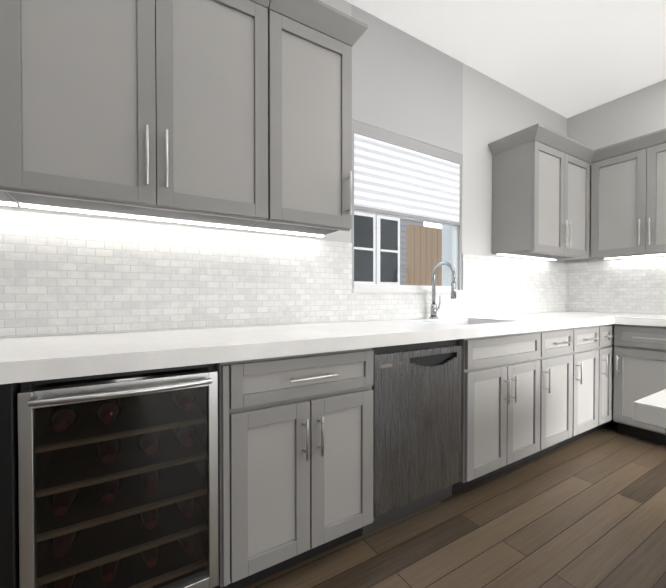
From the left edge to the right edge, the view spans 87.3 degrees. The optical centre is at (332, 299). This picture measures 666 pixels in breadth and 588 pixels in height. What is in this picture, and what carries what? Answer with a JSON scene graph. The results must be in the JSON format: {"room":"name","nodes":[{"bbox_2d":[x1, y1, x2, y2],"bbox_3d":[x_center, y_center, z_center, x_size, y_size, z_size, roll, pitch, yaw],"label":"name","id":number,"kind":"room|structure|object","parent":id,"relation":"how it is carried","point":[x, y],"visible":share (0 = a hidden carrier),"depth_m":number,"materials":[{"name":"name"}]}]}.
{"room":"kitchen","nodes":[
{"label":"kitchen","id":0,"kind":"room"},
{"bbox_2d":[0,0,566,337],"bbox_3d":[-0.427,-0.381,1.953,6.850,2.880,0.200,0,1,-32],"label":"wall","id":1,"kind":"structure","parent":0,"point":[404,84],"depth_m":2.56,"materials":[{"name":"grey paint"}]},
{"bbox_2d":[0,191,20,206],"bbox_3d":[-1.484,-0.838,0.939,0.900,1.002,0.405,0,1,-32],"label":"upper cabinet","id":2,"kind":"object","parent":1,"relation":"attached to","point":[7,199],"visible":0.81,"depth_m":1.26,"materials":[{"name":"paint"}]},
{"bbox_2d":[0,0,269,229],"bbox_3d":[-0.727,-0.844,1.405,0.872,1.002,0.405,0,1,-32],"label":"upper cabinet","id":3,"kind":"object","parent":1,"relation":"attached to","point":[156,110],"visible":1,"depth_m":1.26,"materials":[{"name":"paint"}]},
{"bbox_2d":[0,209,567,337],"bbox_3d":[0.113,-0.108,2.163,5.310,0.486,0.008,0,1,-32],"label":"tile backsplash","id":4,"kind":"structure","parent":1,"relation":"attached to","point":[65,275],"depth_m":1.68,"materials":[{"name":"tile"}]},
{"bbox_2d":[246,0,367,236],"bbox_3d":[-0.143,-0.848,1.764,0.492,1.002,0.405,0,1,-32],"label":"upper cabinet","id":5,"kind":"object","parent":1,"relation":"attached to","point":[311,43],"visible":0.94,"depth_m":1.62,"materials":[{"name":"paint"}]},
{"bbox_2d":[354,209,457,289],"bbox_3d":[0.534,-0.597,2.479,1.046,1.048,0.046,0,1,-32],"label":"window","id":6,"kind":"structure","parent":1,"relation":"in","point":[454,239],"depth_m":2.48,"materials":[{"name":"white"}]},
{"bbox_2d":[351,120,461,289],"bbox_3d":[0.553,-0.596,2.449,1.044,1.045,0.021,0,1,-32],"label":"window blind","id":7,"kind":"object","parent":6,"relation":"attached to","point":[394,174],"visible":0.85,"depth_m":2.40,"materials":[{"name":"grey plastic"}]},
{"bbox_2d":[352,289,463,292],"bbox_3d":[0.559,-0.059,2.446,1.044,0.024,0.045,0,1,-32],"label":"window sill","id":8,"kind":"structure","parent":1,"relation":"attached to","point":[395,291],"depth_m":2.35,"materials":[{"name":"white"}]},
{"bbox_2d":[488,127,591,259],"bbox_3d":[1.787,-0.832,2.981,0.884,0.900,0.350,0,1,-32],"label":"upper cabinet","id":9,"kind":"object","parent":1,"relation":"attached to","point":[541,191],"depth_m":2.78,"materials":[{"name":"paint"}]},
{"bbox_2d":[552,258,603,261],"bbox_3d":[2.289,-0.793,3.290,0.408,0.815,0.350,0,1,-32],"label":"upper cabinet","id":10,"kind":"object","parent":1,"relation":"attached to","point":[566,260],"depth_m":3.35,"materials":[{"name":"paint"}]},
{"bbox_2d":[244,422,665,587],"bbox_3d":[0.934,1.135,-0.244,6.850,0.100,5.400,0,1,-32],"label":"floor","id":11,"kind":"structure","parent":0,"point":[588,511],"depth_m":1.57,"materials":[{"name":"brown wood"}]},
{"bbox_2d":[0,383,19,587],"bbox_3d":[-0.983,0.636,1.139,0.030,0.864,0.620,0,1,-32],"label":"panel","id":12,"kind":"object","parent":11,"relation":"on","point":[9,544],"visible":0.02,"depth_m":0.88,"materials":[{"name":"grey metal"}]},
{"bbox_2d":[17,363,218,587],"bbox_3d":[-0.740,0.637,1.266,0.508,0.860,0.657,0,1,-32],"label":"wine cooler","id":13,"kind":"object","parent":11,"relation":"on","point":[117,480],"visible":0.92,"depth_m":1.08,"materials":[{"name":"black glass"}]},
{"bbox_2d":[214,348,373,587],"bbox_3d":[-0.248,0.631,1.568,0.641,0.864,0.658,0,1,-32],"label":"base cabinet","id":14,"kind":"object","parent":11,"relation":"on","point":[295,459],"visible":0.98,"depth_m":1.29,"materials":[{"name":"paint"}]},
{"bbox_2d":[361,340,461,535],"bbox_3d":[0.267,0.630,1.918,0.597,0.859,0.601,0,1,-32],"label":"dishwasher","id":15,"kind":"object","parent":11,"relation":"on","point":[417,428],"visible":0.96,"depth_m":1.65,"materials":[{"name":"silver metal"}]},
{"bbox_2d":[452,332,540,494],"bbox_3d":[0.841,0.624,2.237,0.709,0.864,0.658,0,1,-32],"label":"base cabinet","id":16,"kind":"object","parent":11,"relation":"on","point":[500,404],"visible":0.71,"depth_m":1.96,"materials":[{"name":"paint"}]},
{"bbox_2d":[0,312,623,384],"bbox_3d":[0.518,0.270,2.044,4.750,0.265,0.644,0,1,-32],"label":"countertop","id":17,"kind":"structure","parent":16,"relation":"on","point":[30,359],"depth_m":1.29,"materials":[{"name":"white stone"}]},
{"bbox_2d":[429,261,456,318],"bbox_3d":[0.766,-0.064,2.391,0.100,0.394,0.218,0,1,-32],"label":"faucet","id":18,"kind":"object","parent":17,"relation":"on","point":[434,308],"visible":1,"depth_m":2.43,"materials":[{"name":"silver metal"}]},
{"bbox_2d":[525,328,572,461],"bbox_3d":[1.319,0.620,2.531,0.410,0.864,0.658,0,1,-32],"label":"base cabinet","id":19,"kind":"object","parent":11,"relation":"on","point":[556,398],"visible":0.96,"depth_m":2.29,"materials":[{"name":"paint"}]},
{"bbox_2d":[558,326,598,447],"bbox_3d":[1.660,0.618,2.740,0.388,0.864,0.658,0,1,-32],"label":"base cabinet","id":20,"kind":"object","parent":11,"relation":"on","point":[585,352],"visible":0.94,"depth_m":2.50,"materials":[{"name":"paint"}]},
{"bbox_2d":[584,324,614,435],"bbox_3d":[1.922,0.616,2.901,0.225,0.864,0.658,0,1,-32],"label":"base cabinet","id":21,"kind":"object","parent":11,"relation":"on","point":[605,380],"visible":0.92,"depth_m":2.66,"materials":[{"name":"paint"}]},
{"bbox_2d":[597,324,614,429],"bbox_3d":[2.267,0.613,3.147,0.616,0.864,0.600,0,1,-32],"label":"base cabinet","id":22,"kind":"object","parent":11,"relation":"on","point":[601,426],"visible":0.04,"depth_m":2.77,"materials":[{"name":"paint"}]},
{"bbox_2d":[613,324,665,444],"bbox_3d":[2.538,0.618,2.667,0.658,0.864,0.458,0,1,-32],"label":"base cabinet","id":23,"kind":"object","parent":11,"relation":"on","point":[639,361],"visible":0.92,"depth_m":2.60,"materials":[{"name":"paint"}]},
{"bbox_2d":[616,314,665,326],"bbox_3d":[2.721,0.161,2.374,0.647,0.055,1.050,0,1,-32],"label":"countertop","id":24,"kind":"structure","parent":23,"relation":"on","point":[628,319],"depth_m":2.58,"materials":[{"name":"white stone"}]},
{"bbox_2d":[633,389,665,441],"bbox_3d":[1.723,0.695,1.022,1.250,0.750,0.950,0,1,-32],"label":"kitchen island","id":25,"kind":"object","parent":11,"relation":"on","point":[650,409],"visible":1,"depth_m":1.07,"materials":[{"name":"white stone"}]},
{"bbox_2d":[345,0,665,117],"bbox_3d":[0.934,-1.845,-0.280,6.850,0.100,5.400,0,1,-32],"label":"ceiling","id":26,"kind":"structure","parent":0,"point":[567,58],"depth_m":2.46,"materials":[{"name":"white paint"}]},
{"bbox_2d":[566,79,665,314],"bbox_3d":[3.820,-0.375,1.393,0.200,2.880,5.200,0,1,-32],"label":"wall","id":27,"kind":"structure","parent":0,"point":[640,112],"depth_m":3.16,"materials":[{"name":"grey paint"}]},
{"bbox_2d":[568,257,665,314],"bbox_3d":[2.837,-0.115,2.794,0.008,0.486,1.710,0,1,-32],"label":"tile backsplash","id":28,"kind":"structure","parent":27,"relation":"attached to","point":[626,286],"depth_m":3.17,"materials":[{"name":"tile"}]},
{"bbox_2d":[590,128,665,258],"bbox_3d":[2.598,-0.820,2.793,0.405,0.920,0.815,0,1,-32],"label":"upper cabinet","id":29,"kind":"object","parent":27,"relation":"attached to","point":[628,198],"visible":0.98,"depth_m":2.83,"materials":[{"name":"paint"}]},
{"label":"outside","id":30,"kind":"structure","parent":0,"visible":0},
{"bbox_2d":[354,211,423,284],"bbox_3d":[-1.345,-1.767,10.499,7.250,5.450,5.450,0,1,-32],"label":"house","id":31,"kind":"structure","parent":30,"point":[382,256],"depth_m":9.38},
{"bbox_2d":[406,224,441,285],"bbox_3d":[3.773,-0.141,7.413,5.880,2.270,0.100,0,1,-32],"label":"fence","id":32,"kind":"object","parent":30,"point":[429,260],"depth_m":5.98,"materials":[{"name":"brown wood"}]}
]}

